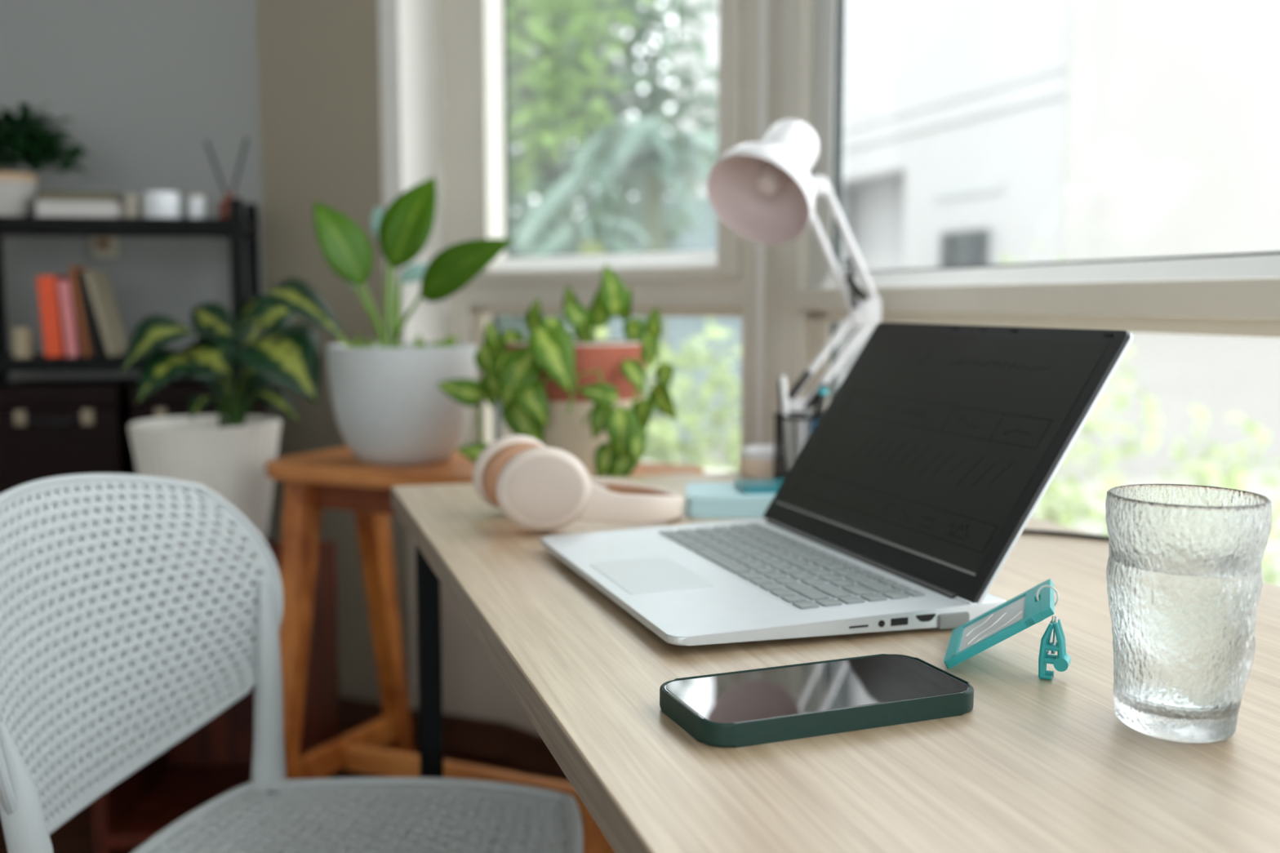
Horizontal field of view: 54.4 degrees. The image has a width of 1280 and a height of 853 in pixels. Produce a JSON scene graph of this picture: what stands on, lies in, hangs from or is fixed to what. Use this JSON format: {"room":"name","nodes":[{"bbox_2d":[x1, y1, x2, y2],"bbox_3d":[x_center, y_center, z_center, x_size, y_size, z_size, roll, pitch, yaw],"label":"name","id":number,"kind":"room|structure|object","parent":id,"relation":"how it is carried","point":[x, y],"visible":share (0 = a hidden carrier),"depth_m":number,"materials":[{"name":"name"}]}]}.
{"room":"home office","nodes":[
{"label":"home office","id":0,"kind":"room"},
{"bbox_2d":[0,0,272,558],"bbox_3d":[-2.009,-0.604,2.636,2.341,2.600,0.140,-1,6,-10],"label":"wall","id":1,"kind":"structure","parent":0,"point":[144,84],"depth_m":2.72,"materials":[{"name":"grey paint"}]},
{"bbox_2d":[91,236,117,257],"bbox_3d":[-1.173,-0.393,2.729,0.052,0.044,0.011,-1,6,-10],"label":"wall plate","id":2,"kind":"object","parent":1,"relation":"attached to","point":[101,246],"visible":1,"depth_m":2.73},
{"bbox_2d":[0,729,583,852],"bbox_3d":[-1.133,0.977,0.176,4.238,0.050,5.543,-2,6,-15],"label":"floor","id":3,"kind":"structure","parent":0,"point":[75,835],"depth_m":2.33,"materials":[{"name":"brown wood"}]},
{"bbox_2d":[0,197,268,542],"bbox_3d":[-1.076,0.118,2.591,0.547,1.172,0.262,-1,6,-10],"label":"shelf unit","id":4,"kind":"object","parent":3,"relation":"on","point":[234,227],"visible":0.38,"depth_m":2.45,"materials":[{"name":"black metal"}]},
{"bbox_2d":[11,325,33,357],"bbox_3d":[-1.222,-0.168,2.464,0.036,0.062,0.036,0,6,0],"label":"candle","id":5,"kind":"object","parent":4,"relation":"on","point":[22,340],"visible":1,"depth_m":2.45,"materials":[{"name":"beige wax"}]},
{"bbox_2d":[0,102,93,216],"bbox_3d":[-1.252,-0.527,2.484,0.308,0.227,0.292,0,6,0],"label":"potted plant","id":6,"kind":"object","parent":4,"relation":"on","point":[33,144],"visible":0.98,"depth_m":2.45,"materials":[{"name":"green plant"}]},
{"bbox_2d":[0,172,37,216],"bbox_3d":[-1.271,-0.458,2.488,0.126,0.088,0.126,0,6,0],"label":"pot","id":7,"kind":"object","parent":6,"relation":"attached to","point":[18,191],"depth_m":2.45,"materials":[{"name":"white ceramic"}]},
{"bbox_2d":[35,275,71,357],"bbox_3d":[-1.166,-0.222,2.499,0.044,0.160,0.120,-1,6,-10],"label":"book","id":8,"kind":"object","parent":4,"relation":"on","point":[47,286],"visible":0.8,"depth_m":2.44,"materials":[{"name":"paper"}]},
{"bbox_2d":[0,378,139,498],"bbox_3d":[-1.170,0.026,2.558,0.242,0.232,0.250,-1,6,-10],"label":"lidded box","id":9,"kind":"object","parent":4,"relation":"on","point":[49,428],"visible":0.79,"depth_m":2.46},
{"bbox_2d":[57,280,84,356],"bbox_3d":[-1.134,-0.218,2.506,0.033,0.151,0.120,-1,6,-10],"label":"book","id":10,"kind":"object","parent":4,"relation":"on","point":[72,336],"visible":0.68,"depth_m":2.45,"materials":[{"name":"pink paper"}]},
{"bbox_2d":[35,200,123,217],"bbox_3d":[-1.122,-0.435,2.526,0.148,0.034,0.160,-1,6,-10],"label":"book","id":11,"kind":"object","parent":4,"relation":"on","point":[43,207],"visible":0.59,"depth_m":2.45,"materials":[{"name":"white paper"}]},
{"bbox_2d":[36,191,123,203],"bbox_3d":[-1.126,-0.460,2.522,0.142,0.016,0.140,-1,6,-13],"label":"book","id":12,"kind":"object","parent":11,"relation":"on","point":[41,195],"visible":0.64,"depth_m":2.46,"materials":[{"name":"grey paper"}]},
{"bbox_2d":[68,266,94,356],"bbox_3d":[-1.113,-0.232,2.510,0.034,0.178,0.125,-1,6,-10],"label":"book","id":13,"kind":"object","parent":4,"relation":"on","point":[86,342],"visible":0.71,"depth_m":2.45,"materials":[{"name":"brown paper"}]},
{"bbox_2d":[77,271,106,356],"bbox_3d":[-1.096,-0.227,2.516,0.037,0.168,0.130,-1,6,-10],"label":"book","id":14,"kind":"object","parent":4,"relation":"on","point":[99,347],"visible":0.57,"depth_m":2.46,"materials":[{"name":"black paper"}]},
{"bbox_2d":[83,270,128,356],"bbox_3d":[-1.077,-0.229,2.520,0.052,0.171,0.130,-1,6,-10],"label":"book","id":15,"kind":"object","parent":4,"relation":"on","point":[98,282],"visible":0.95,"depth_m":2.49,"materials":[{"name":"beige paper"}]},
{"bbox_2d":[122,194,142,217],"bbox_3d":[-1.031,-0.444,2.531,0.036,0.052,0.036,0,6,0],"label":"jar","id":16,"kind":"object","parent":4,"relation":"on","point":[132,203],"visible":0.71,"depth_m":2.52,"materials":[{"name":"beige ceramic"}]},
{"bbox_2d":[142,191,181,217],"bbox_3d":[-0.969,-0.445,2.522,0.072,0.056,0.072,0,6,0],"label":"jar","id":17,"kind":"object","parent":4,"relation":"on","point":[159,204],"visible":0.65,"depth_m":2.49,"materials":[{"name":"white ceramic"}]},
{"bbox_2d":[188,194,205,217],"bbox_3d":[-0.901,-0.445,2.534,0.032,0.053,0.032,0,6,0],"label":"jar","id":18,"kind":"object","parent":4,"relation":"on","point":[196,202],"visible":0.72,"depth_m":2.52,"materials":[{"name":"white ceramic"}]},
{"bbox_2d":[128,377,268,475],"bbox_3d":[-0.912,0.021,2.603,0.242,0.232,0.250,-1,6,-10],"label":"lidded box","id":19,"kind":"object","parent":4,"relation":"on","point":[171,399],"visible":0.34,"depth_m":2.49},
{"bbox_2d":[204,137,248,217],"bbox_3d":[-0.833,-0.501,2.519,0.078,0.168,0.046,-4,7,-37],"label":"reed diffuser","id":20,"kind":"object","parent":4,"relation":"on","point":[223,206],"visible":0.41,"depth_m":2.52,"materials":[{"name":"grey wood"}]},
{"bbox_2d":[217,192,233,217],"bbox_3d":[-0.831,-0.446,2.526,0.046,0.056,0.046,-1,6,-10],"label":"bottle","id":21,"kind":"object","parent":20,"relation":"attached to","point":[223,206],"depth_m":2.51,"materials":[{"name":"red glass"}]},
{"bbox_2d":[92,541,341,852],"bbox_3d":[-0.765,0.489,2.286,0.360,0.495,0.340,0,6,-4],"label":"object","id":22,"kind":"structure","parent":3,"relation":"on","point":[215,759],"depth_m":2.33,"materials":[{"name":"brown wood"}]},
{"bbox_2d":[120,277,347,574],"bbox_3d":[-0.683,-0.002,2.159,0.418,0.507,0.329,0,6,0],"label":"potted dieffenbachia","id":23,"kind":"object","parent":22,"relation":"on","point":[228,454],"visible":0.85,"depth_m":2.09,"materials":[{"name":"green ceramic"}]},
{"bbox_2d":[128,415,280,574],"bbox_3d":[-0.765,0.119,2.208,0.255,0.257,0.255,0,6,0],"label":"pot","id":24,"kind":"object","parent":23,"relation":"on","point":[228,455],"depth_m":2.12,"materials":[{"name":"white ceramic"}]},
{"bbox_2d":[0,473,582,852],"bbox_3d":[-0.300,0.452,1.121,0.485,0.807,0.495,1,6,7],"label":"chair","id":25,"kind":"object","parent":3,"relation":"on","point":[78,718],"visible":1,"depth_m":1.20,"materials":[{"name":"white plastic"}]},
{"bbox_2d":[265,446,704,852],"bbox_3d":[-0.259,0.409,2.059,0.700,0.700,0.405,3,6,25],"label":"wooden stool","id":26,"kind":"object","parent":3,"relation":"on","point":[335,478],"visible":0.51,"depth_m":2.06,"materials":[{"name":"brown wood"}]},
{"bbox_2d":[313,177,512,465],"bbox_3d":[-0.378,-0.170,2.006,0.274,0.463,0.332,-2,6,-20],"label":"potted plant","id":27,"kind":"object","parent":26,"relation":"on","point":[390,408],"visible":0.99,"depth_m":1.98,"materials":[{"name":"green plant"}]},
{"bbox_2d":[436,263,676,477],"bbox_3d":[-0.098,-0.080,1.846,0.276,0.321,0.294,4,7,37],"label":"pothos","id":28,"kind":"object","parent":26,"relation":"on","point":[580,397],"visible":0.94,"depth_m":1.80,"materials":[{"name":"plant"}]},
{"bbox_2d":[514,396,642,477],"bbox_3d":[-0.098,0.014,1.903,0.203,0.118,0.203,0,6,0],"label":"pot","id":29,"kind":"object","parent":28,"relation":"attached to","point":[565,432],"depth_m":1.81,"materials":[{"name":"ceramic"}]},
{"bbox_2d":[391,471,1279,852],"bbox_3d":[0.169,0.489,1.066,0.618,0.740,1.201,-2,6,-17],"label":"desk","id":30,"kind":"object","parent":3,"relation":"on","point":[1036,765],"visible":0.49,"depth_m":0.65,"materials":[{"name":"brown wood"}]},
{"bbox_2d":[472,435,683,531],"bbox_3d":[-0.057,0.054,1.277,0.209,0.083,0.165,-2,6,-19],"label":"headphones","id":31,"kind":"object","parent":30,"relation":"on","point":[539,487],"visible":1,"depth_m":1.20,"materials":[{"name":"beige plastic"}]},
{"bbox_2d":[472,435,546,508],"bbox_3d":[-0.133,0.049,1.315,0.092,0.080,0.035,-3,7,-30],"label":"ear cup","id":32,"kind":"object","parent":31,"relation":"on","point":[488,466],"depth_m":1.28,"materials":[{"name":"beige plastic"}]},
{"bbox_2d":[495,447,591,531],"bbox_3d":[-0.092,0.060,1.206,0.091,0.080,0.056,0,6,0],"label":"ear cup","id":33,"kind":"object","parent":31,"relation":"on","point":[540,489],"depth_m":1.19,"materials":[{"name":"beige plastic"}]},
{"bbox_2d":[685,482,776,518],"bbox_3d":[0.108,0.079,1.337,0.117,0.022,0.097,0,6,2],"label":"storage box","id":34,"kind":"object","parent":30,"relation":"on","point":[704,500],"visible":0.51,"depth_m":1.29,"materials":[{"name":"blue plastic"}]},
{"bbox_2d":[734,479,784,493],"bbox_3d":[0.137,0.064,1.338,0.062,0.007,0.056,-1,6,-6],"label":"block","id":35,"kind":"object","parent":34,"relation":"on","point":[745,486],"visible":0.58,"depth_m":1.32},
{"bbox_2d":[738,444,791,479],"bbox_3d":[0.161,0.044,1.603,0.067,0.038,0.067,0,6,0],"label":"round box","id":36,"kind":"object","parent":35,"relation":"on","point":[756,461],"visible":0.64,"depth_m":1.57,"materials":[{"name":"beige ceramic"}]},
{"bbox_2d":[706,118,881,466],"bbox_3d":[0.188,-0.126,1.558,0.134,0.506,0.248,4,7,38],"label":"desk lamp","id":37,"kind":"object","parent":30,"relation":"on","point":[765,192],"visible":0.93,"depth_m":1.53,"materials":[{"name":"white metal"}]},
{"bbox_2d":[773,411,822,479],"bbox_3d":[0.199,0.027,1.540,0.069,0.085,0.069,0,6,0],"label":"pen cup","id":38,"kind":"object","parent":30,"relation":"on","point":[776,442],"visible":0.51,"depth_m":1.52,"materials":[{"name":"black metal"}]},
{"bbox_2d":[777,379,786,476],"bbox_3d":[0.177,0.003,1.548,0.013,0.122,0.006,3,7,29],"label":"pencil","id":39,"kind":"object","parent":38,"relation":"in","point":[779,380],"visible":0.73,"depth_m":1.54,"materials":[{"name":"wood"}]},
{"bbox_2d":[780,375,791,474],"bbox_3d":[0.181,0.001,1.540,0.016,0.128,0.008,1,6,10],"label":"pen","id":40,"kind":"object","parent":38,"relation":"in","point":[783,380],"visible":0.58,"depth_m":1.54,"materials":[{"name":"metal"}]},
{"bbox_2d":[804,408,811,445],"bbox_3d":[0.205,0.022,1.529,0.007,0.088,0.015,3,6,25],"label":"ballpoint pen","id":41,"kind":"object","parent":38,"relation":"in","point":[808,411],"visible":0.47,"depth_m":1.53,"materials":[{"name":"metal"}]},
{"bbox_2d":[803,415,819,446],"bbox_3d":[0.206,0.026,1.533,0.029,0.080,0.012,-2,6,-15],"label":"marker","id":42,"kind":"object","parent":38,"relation":"in","point":[813,422],"visible":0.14,"depth_m":1.53,"materials":[{"name":"plastic"}]},
{"bbox_2d":[813,387,827,416],"bbox_3d":[0.217,0.008,1.546,0.031,0.113,0.012,0,6,-4],"label":"highlighter","id":43,"kind":"object","parent":38,"relation":"in","point":[822,393],"visible":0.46,"depth_m":1.54,"materials":[{"name":"plastic"}]},
{"bbox_2d":[659,653,973,747],"bbox_3d":[0.098,0.149,0.688,0.164,0.013,0.079,-2,7,-21],"label":"phone","id":44,"kind":"object","parent":30,"relation":"on","point":[779,704],"visible":1,"depth_m":0.67,"materials":[{"name":"dark green plastic"},{"name":"glass"}]},
{"bbox_2d":[540,322,1133,645],"bbox_3d":[0.128,0.022,0.997,0.345,0.203,0.360,-2,6,-18],"label":"laptop","id":45,"kind":"object","parent":30,"relation":"on","point":[921,476],"visible":1,"depth_m":0.96,"materials":[{"name":"silver metal"}]},
{"bbox_2d":[943,578,1071,679],"bbox_3d":[0.231,0.122,0.779,0.073,0.049,0.080,2,6,18],"label":"keychain","id":46,"kind":"object","parent":30,"relation":"on","point":[1036,604],"visible":1,"depth_m":0.75,"materials":[{"name":"teal plastic"}]},
{"bbox_2d":[1022,528,1109,540],"bbox_3d":[0.312,0.095,1.263,0.093,0.004,0.320,-4,7,-38],"label":"power cord","id":47,"kind":"object","parent":30,"relation":"on","point":[1025,531],"visible":0.48,"depth_m":1.19,"materials":[{"name":"black rubber"}]},
{"bbox_2d":[1105,484,1271,743],"bbox_3d":[0.283,0.097,0.651,0.079,0.124,0.079,-4,7,-32],"label":"tumbler","id":48,"kind":"object","parent":30,"relation":"on","point":[1184,571],"visible":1,"depth_m":0.62,"materials":[{"name":"clear glass"}]},
{"bbox_2d":[256,0,411,708],"bbox_3d":[-0.641,-0.616,2.749,0.383,2.600,0.140,3,6,26],"label":"wall","id":49,"kind":"structure","parent":0,"point":[319,64],"depth_m":2.72,"materials":[{"name":"beige paint"}]},
{"bbox_2d":[338,696,503,758],"bbox_3d":[-0.568,0.651,2.765,0.613,0.075,0.012,3,6,24],"label":"baseboard","id":50,"kind":"structure","parent":49,"relation":"attached to","point":[460,733],"depth_m":2.68,"materials":[{"name":"brown wood"}]},
{"bbox_2d":[378,0,446,342],"bbox_3d":[-0.487,-0.906,2.640,0.050,2.000,0.140,4,7,31],"label":"wall reveal","id":51,"kind":"structure","parent":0,"point":[411,30],"depth_m":2.64,"materials":[{"name":"white paint"}]},
{"bbox_2d":[408,532,537,733],"bbox_3d":[-0.112,0.417,2.501,0.899,0.595,0.232,5,8,43],"label":"wall","id":52,"kind":"structure","parent":0,"point":[473,686],"depth_m":2.66,"materials":[{"name":"beige paint"}]},
{"bbox_2d":[500,722,569,782],"bbox_3d":[-0.065,0.685,2.428,0.620,0.075,0.012,5,8,43],"label":"baseboard","id":53,"kind":"structure","parent":52,"relation":"attached to","point":[526,748],"depth_m":2.58,"materials":[{"name":"brown wood"}]},
{"bbox_2d":[441,0,759,473],"bbox_3d":[-0.086,-0.730,2.413,0.899,1.705,0.135,5,8,43],"label":"window","id":54,"kind":"structure","parent":52,"relation":"in","point":[722,282],"depth_m":2.58,"materials":[{"name":"paint"}]},
{"bbox_3d":[0.905,-0.350,0.128,1.357,2.600,4.059,0,6,0],"label":"wall","id":55,"kind":"structure","parent":0,"visible":0},
{"bbox_2d":[755,0,812,451],"bbox_3d":[0.246,-0.692,2.039,0.044,1.705,0.175,-2,6,-19],"label":"trim","id":56,"kind":"structure","parent":55,"relation":"attached to","point":[785,26],"depth_m":2.06,"materials":[{"name":"paint"}]},
{"bbox_2d":[796,0,1279,413],"bbox_3d":[0.566,-0.598,1.104,0.110,1.705,1.805,-2,6,-17],"label":"window","id":57,"kind":"structure","parent":55,"relation":"in","point":[1232,294],"depth_m":1.42,"materials":[{"name":"paint"}]},
{"label":"outside","id":58,"kind":"structure","parent":0,"visible":0},
{"bbox_2d":[523,328,1279,586],"bbox_3d":[5.000,-1.668,30.487,70.000,0.200,59.000,0,6,0],"label":"ground","id":59,"kind":"structure","parent":58,"point":[1255,486],"depth_m":8.70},
{"bbox_2d":[444,184,619,438],"bbox_3d":[-0.805,-0.411,7.281,1.374,1.995,0.902,0,6,0],"label":"leafy tree","id":60,"kind":"object","parent":59,"relation":"on","point":[517,322],"visible":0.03,"depth_m":7.17,"materials":[{"name":"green plant"}]},
{"bbox_2d":[440,0,656,208],"bbox_3d":[-0.974,-1.755,7.826,2.152,4.549,1.446,0,6,0],"label":"leafy tree","id":61,"kind":"object","parent":59,"relation":"on","point":[544,33],"visible":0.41,"depth_m":7.75,"materials":[{"name":"green plant"}]},
{"bbox_2d":[440,0,718,338],"bbox_3d":[-0.723,-2.224,9.441,2.901,5.158,1.719,0,6,0],"label":"leafy tree","id":62,"kind":"object","parent":59,"relation":"on","point":[658,95],"visible":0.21,"depth_m":9.18,"materials":[{"name":"green plant"}]},
{"bbox_2d":[525,213,650,338],"bbox_3d":[-0.234,-0.081,5.505,0.622,1.686,0.613,2,6,17],"label":"palm tree","id":63,"kind":"object","parent":59,"relation":"on","point":[593,234],"visible":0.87,"depth_m":5.34,"materials":[{"name":"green plant"}]},
{"bbox_2d":[511,115,718,461],"bbox_3d":[0.089,-0.421,6.331,1.424,2.195,1.470,0,6,0],"label":"palm tree","id":64,"kind":"object","parent":59,"relation":"on","point":[617,147],"visible":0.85,"depth_m":5.99,"materials":[{"name":"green plant"}]},
{"bbox_2d":[581,195,742,444],"bbox_3d":[0.513,-0.967,11.423,2.100,2.250,0.180,1,6,10],"label":"wall","id":65,"kind":"structure","parent":59,"relation":"on","point":[680,329],"depth_m":11.34,"materials":[{"name":"white paint"}]},
{"bbox_2d":[640,317,741,471],"bbox_3d":[0.283,0.221,4.923,1.198,1.317,0.748,-1,6,-8],"label":"shrub","id":66,"kind":"object","parent":59,"relation":"on","point":[667,434],"visible":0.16,"depth_m":4.91,"materials":[{"name":"green plant"}]},
{"bbox_2d":[672,0,1279,481],"bbox_3d":[6.033,-3.107,14.193,9.033,5.950,8.630,-2,6,-17],"label":"building","id":67,"kind":"structure","parent":59,"relation":"on","point":[976,132],"depth_m":9.32,"materials":[{"name":"white paint"}]},
{"bbox_2d":[1001,242,1125,533],"bbox_3d":[1.986,-0.053,6.615,1.169,1.842,0.700,0,6,0],"label":"shrub","id":68,"kind":"object","parent":59,"relation":"on","point":[1059,491],"visible":0.07,"depth_m":6.59,"materials":[{"name":"green plant"}]},
{"bbox_2d":[1032,346,1184,536],"bbox_3d":[1.635,0.272,5.036,0.968,1.736,0.691,-1,6,-9],"label":"shrub","id":69,"kind":"object","parent":59,"relation":"on","point":[1049,507],"visible":0.16,"depth_m":4.96,"materials":[{"name":"green plant"}]},
{"bbox_2d":[1155,405,1279,585],"bbox_3d":[2.437,0.514,5.076,0.731,1.183,0.796,0,6,0],"label":"shrub","id":70,"kind":"object","parent":59,"relation":"on","point":[1237,477],"visible":0.28,"depth_m":5.03,"materials":[{"name":"green plant"}]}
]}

